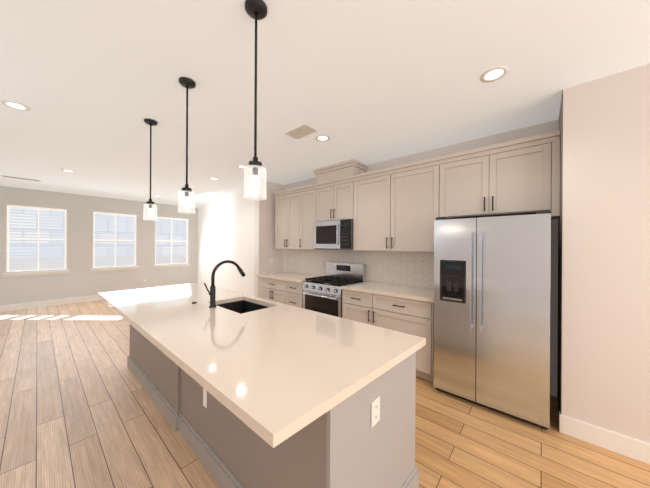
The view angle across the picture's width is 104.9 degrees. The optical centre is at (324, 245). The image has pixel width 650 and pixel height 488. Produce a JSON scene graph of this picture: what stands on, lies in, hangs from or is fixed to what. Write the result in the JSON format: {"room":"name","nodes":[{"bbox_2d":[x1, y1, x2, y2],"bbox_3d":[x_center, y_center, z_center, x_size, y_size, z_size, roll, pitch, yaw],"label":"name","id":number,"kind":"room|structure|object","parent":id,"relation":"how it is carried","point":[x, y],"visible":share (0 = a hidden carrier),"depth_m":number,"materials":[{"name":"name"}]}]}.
{"room":"kitchen","nodes":[
{"label":"kitchen","id":0,"kind":"room"},
{"bbox_2d":[0,186,197,305],"bbox_3d":[-6.013,0.079,6.618,0.160,2.720,5.700,0,0,41],"label":"wall","id":1,"kind":"structure","parent":0,"point":[80,279],"depth_m":6.38,"materials":[{"name":"grey paint"}]},
{"bbox_2d":[2,204,69,276],"bbox_3d":[-6.656,-0.107,5.806,0.155,1.575,1.030,0,0,41],"label":"window","id":2,"kind":"structure","parent":1,"relation":"in","point":[36,240],"depth_m":5.81,"materials":[{"name":"white glass"}]},
{"bbox_2d":[0,295,101,311],"bbox_3d":[-5.999,1.369,6.507,0.018,0.140,5.160,0,0,41],"label":"baseboard","id":3,"kind":"structure","parent":1,"relation":"attached to","point":[20,306],"depth_m":5.88,"materials":[{"name":"white wood"}]},
{"bbox_2d":[90,211,138,271],"bbox_3d":[-5.740,-0.103,6.859,0.155,1.575,1.040,0,0,41],"label":"window","id":4,"kind":"structure","parent":1,"relation":"in","point":[114,241],"depth_m":6.88,"materials":[{"name":"white glass"}]},
{"bbox_2d":[153,216,190,267],"bbox_3d":[-4.829,-0.098,7.908,0.155,1.575,1.060,0,0,41],"label":"window","id":5,"kind":"structure","parent":1,"relation":"in","point":[171,241],"depth_m":7.94,"materials":[{"name":"white glass"}]},
{"bbox_2d":[198,184,254,295],"bbox_3d":[-2.760,0.096,6.712,0.148,2.720,4.715,0,0,-40],"label":"wall","id":6,"kind":"structure","parent":0,"point":[225,227],"depth_m":6.11,"materials":[{"name":"white paint"}]},
{"bbox_2d":[259,179,283,273],"bbox_3d":[-1.033,0.105,5.077,0.120,2.720,0.790,0,0,41],"label":"wall","id":7,"kind":"structure","parent":0,"point":[268,250],"depth_m":4.90,"materials":[{"name":"beige paint"}]},
{"bbox_2d":[254,188,259,296],"bbox_3d":[-1.300,0.104,4.770,0.144,2.719,0.024,0,0,41],"label":"wall","id":8,"kind":"structure","parent":7,"relation":"attached to","point":[256,233],"depth_m":4.75,"materials":[{"name":"white paint"}]},
{"bbox_2d":[0,300,649,487],"bbox_3d":[-1.409,1.523,2.808,12.600,0.120,6.000,0,0,41],"label":"floor","id":9,"kind":"structure","parent":0,"point":[79,408],"depth_m":1.95,"materials":[{"name":"brown wood"}]},
{"bbox_2d":[102,299,418,487],"bbox_3d":[-0.988,1.025,2.164,3.211,0.880,1.057,0,0,41],"label":"kitchen island","id":10,"kind":"object","parent":9,"relation":"on","point":[372,445],"depth_m":1.36,"materials":[{"name":"grey paint"}]},
{"bbox_2d":[98,283,425,462],"bbox_3d":[-0.987,0.565,2.163,3.278,0.040,1.070,0,0,41],"label":"island countertop","id":11,"kind":"structure","parent":10,"relation":"on","point":[289,372],"depth_m":1.29,"materials":[{"name":"beige stone"}]},
{"bbox_2d":[204,260,244,307],"bbox_3d":[-0.920,0.340,2.329,0.104,0.410,0.371,0,0,41],"label":"pull-down faucet","id":12,"kind":"object","parent":11,"relation":"on","point":[212,292],"visible":1,"depth_m":2.22,"materials":[{"name":"black metal"}]},
{"bbox_2d":[217,300,268,313],"bbox_3d":[-0.777,0.700,2.342,0.632,0.227,0.412,0,0,41],"label":"undermount sink","id":13,"kind":"object","parent":11,"relation":"in","point":[242,306],"visible":0.06,"depth_m":2.61,"materials":[{"name":"black metal"}]},
{"bbox_2d":[257,276,280,302],"bbox_3d":[-0.761,1.026,4.677,0.818,0.880,0.628,0,0,41],"label":"base cabinet","id":14,"kind":"object","parent":9,"relation":"on","point":[270,290],"depth_m":4.48,"materials":[{"name":"beige paint"}]},
{"bbox_2d":[281,280,302,307],"bbox_3d":[-0.324,1.028,4.297,0.464,0.880,0.628,0,0,41],"label":"base cabinet","id":15,"kind":"object","parent":9,"relation":"on","point":[291,294],"depth_m":4.07,"materials":[{"name":"beige paint"}]},
{"bbox_2d":[261,272,319,283],"bbox_3d":[-0.609,0.567,4.534,1.232,0.040,0.648,0,0,41],"label":"countertop","id":16,"kind":"structure","parent":15,"relation":"on","point":[297,278],"depth_m":4.41,"materials":[{"name":"beige stone"}]},
{"bbox_2d":[302,262,365,317],"bbox_3d":[0.117,0.878,3.860,0.748,1.185,0.690,0,0,41],"label":"gas range","id":17,"kind":"object","parent":9,"relation":"on","point":[323,294],"visible":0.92,"depth_m":3.75,"materials":[{"name":"silver metal"}]},
{"bbox_2d":[341,288,364,322],"bbox_3d":[0.636,1.033,3.462,0.529,0.880,0.628,0,0,41],"label":"base cabinet","id":18,"kind":"object","parent":9,"relation":"on","point":[353,305],"depth_m":3.28,"materials":[{"name":"beige paint"}]},
{"bbox_2d":[365,292,433,381],"bbox_3d":[1.039,1.035,3.112,0.787,0.880,0.628,0,0,41],"label":"base cabinet","id":19,"kind":"object","parent":9,"relation":"on","point":[405,309],"depth_m":2.79,"materials":[{"name":"beige paint"}]},
{"bbox_2d":[341,281,433,303],"bbox_3d":[0.884,0.575,3.235,1.210,0.040,0.648,0,0,41],"label":"countertop","id":20,"kind":"structure","parent":19,"relation":"on","point":[402,292],"depth_m":3.09,"materials":[{"name":"beige stone"}]},
{"bbox_2d":[433,210,550,429],"bbox_3d":[1.636,0.600,2.476,0.870,1.758,0.772,0,0,41],"label":"refrigerator","id":21,"kind":"object","parent":9,"relation":"on","point":[491,313],"visible":1,"depth_m":2.18,"materials":[{"name":"silver metal"}]},
{"bbox_2d":[0,0,649,207],"bbox_3d":[-1.395,-1.317,2.808,12.600,0.120,6.000,0,0,41],"label":"ceiling","id":22,"kind":"structure","parent":0,"point":[92,85],"depth_m":1.89,"materials":[{"name":"white paint"}]},
{"bbox_2d":[1,100,30,110],"bbox_3d":[-2.788,-1.261,2.257,0.170,0.007,0.170,0,0,41],"label":"recessed light","id":23,"kind":"object","parent":22,"relation":"in","point":[13,104],"visible":1,"depth_m":2.25,"materials":[{"name":"white plastic"}]},
{"bbox_2d":[1,175,40,181],"bbox_3d":[-5.785,-1.276,4.769,0.140,0.008,0.480,0,0,41],"label":"ceiling vent","id":24,"kind":"object","parent":22,"relation":"in","point":[20,178],"visible":1,"depth_m":4.75,"materials":[{"name":"white metal"}]},
{"bbox_2d":[143,118,157,220],"bbox_3d":[-1.768,-0.756,2.534,0.116,1.004,0.116,0,0,41],"label":"pendant light","id":25,"kind":"object","parent":22,"relation":"hanging from","point":[150,203],"visible":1,"depth_m":2.53,"materials":[{"name":"black metal"}]},
{"bbox_2d":[178,77,195,213],"bbox_3d":[-1.059,-0.753,1.917,0.116,1.004,0.116,0,0,41],"label":"pendant light","id":26,"kind":"object","parent":22,"relation":"hanging from","point":[187,83],"visible":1,"depth_m":1.91,"materials":[{"name":"black metal"}]},
{"bbox_2d":[244,0,266,199],"bbox_3d":[-0.364,-0.749,1.314,0.116,1.004,0.116,0,0,41],"label":"pendant light","id":27,"kind":"object","parent":22,"relation":"hanging from","point":[256,10],"visible":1,"depth_m":1.31,"materials":[{"name":"black metal"}]},
{"bbox_2d":[284,124,318,138],"bbox_3d":[-0.264,-1.247,2.753,0.340,0.008,0.200,0,0,41],"label":"ceiling vent","id":28,"kind":"object","parent":22,"relation":"in","point":[301,131],"visible":1,"depth_m":2.73,"materials":[{"name":"white metal"}]},
{"bbox_2d":[315,135,329,140],"bbox_3d":[-0.026,-1.246,2.904,0.170,0.007,0.170,0,0,41],"label":"recessed light","id":29,"kind":"object","parent":22,"relation":"in","point":[321,137],"visible":1,"depth_m":2.89,"materials":[{"name":"white plastic"}]},
{"bbox_2d":[480,66,507,81],"bbox_3d":[1.226,-1.240,1.815,0.170,0.007,0.170,0,0,41],"label":"recessed light","id":30,"kind":"object","parent":22,"relation":"in","point":[491,75],"visible":1,"depth_m":1.81,"materials":[{"name":"white plastic"}]},
{"bbox_2d":[284,119,558,395],"bbox_3d":[0.780,0.114,3.893,4.170,2.720,0.200,0,0,41],"label":"wall","id":31,"kind":"structure","parent":0,"point":[538,129],"depth_m":2.59,"materials":[{"name":"beige paint"}]},
{"bbox_2d":[274,190,297,248],"bbox_3d":[-0.560,-0.455,4.694,0.752,1.045,0.348,0,0,41],"label":"upper cabinet","id":32,"kind":"object","parent":31,"relation":"attached to","point":[286,205],"depth_m":4.58,"materials":[{"name":"beige paint"}]},
{"bbox_2d":[298,186,328,249],"bbox_3d":[-0.179,-0.453,4.364,0.504,1.045,0.348,0,0,41],"label":"upper cabinet","id":33,"kind":"object","parent":31,"relation":"attached to","point":[308,196],"depth_m":4.25,"materials":[{"name":"beige paint"}]},
{"bbox_2d":[318,178,353,221],"bbox_3d":[0.244,-0.679,3.996,0.740,0.590,0.348,0,0,41],"label":"upper cabinet","id":34,"kind":"object","parent":31,"relation":"attached to","point":[335,199],"depth_m":3.82,"materials":[{"name":"beige paint"}]},
{"bbox_2d":[314,219,352,249],"bbox_3d":[0.210,-0.162,3.960,0.724,0.438,0.443,0,0,41],"label":"over-the-range microwave","id":35,"kind":"object","parent":34,"relation":"attached to","point":[336,234],"visible":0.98,"depth_m":3.78,"materials":[{"name":"silver metal"}]},
{"bbox_2d":[283,249,433,288],"bbox_3d":[0.352,0.311,4.125,3.219,0.479,0.008,0,0,41],"label":"backsplash","id":36,"kind":"structure","parent":31,"relation":"attached to","point":[413,269],"depth_m":3.74,"materials":[{"name":"tile"}]},
{"bbox_2d":[353,158,449,251],"bbox_3d":[0.968,-0.447,3.366,1.304,1.045,0.348,0,0,41],"label":"upper cabinet","id":37,"kind":"object","parent":31,"relation":"attached to","point":[402,207],"depth_m":3.16,"materials":[{"name":"beige paint"}]},
{"bbox_2d":[446,134,559,218],"bbox_3d":[1.793,-0.638,2.650,1.004,0.655,0.348,0,0,41],"label":"upper cabinet","id":38,"kind":"object","parent":31,"relation":"attached to","point":[519,178],"depth_m":2.45,"materials":[{"name":"beige paint"}]},
{"bbox_2d":[557,90,562,411],"bbox_3d":[2.087,0.121,2.221,0.004,2.720,0.608,0,0,41],"label":"wall","id":39,"kind":"structure","parent":0,"point":[559,368],"depth_m":2.12,"materials":[{"name":"grey paint"}]},
{"bbox_2d":[561,64,649,442],"bbox_3d":[3.312,0.127,1.281,3.080,2.720,0.820,0,0,41],"label":"wall","id":40,"kind":"structure","parent":0,"point":[606,270],"depth_m":1.82,"materials":[{"name":"beige paint"}]},
{"bbox_2d":[559,411,649,464],"bbox_3d":[3.043,1.416,0.989,3.093,0.140,0.064,0,0,41],"label":"baseboard","id":41,"kind":"structure","parent":40,"relation":"attached to","point":[631,447],"depth_m":1.82,"materials":[{"name":"white"}]}
]}

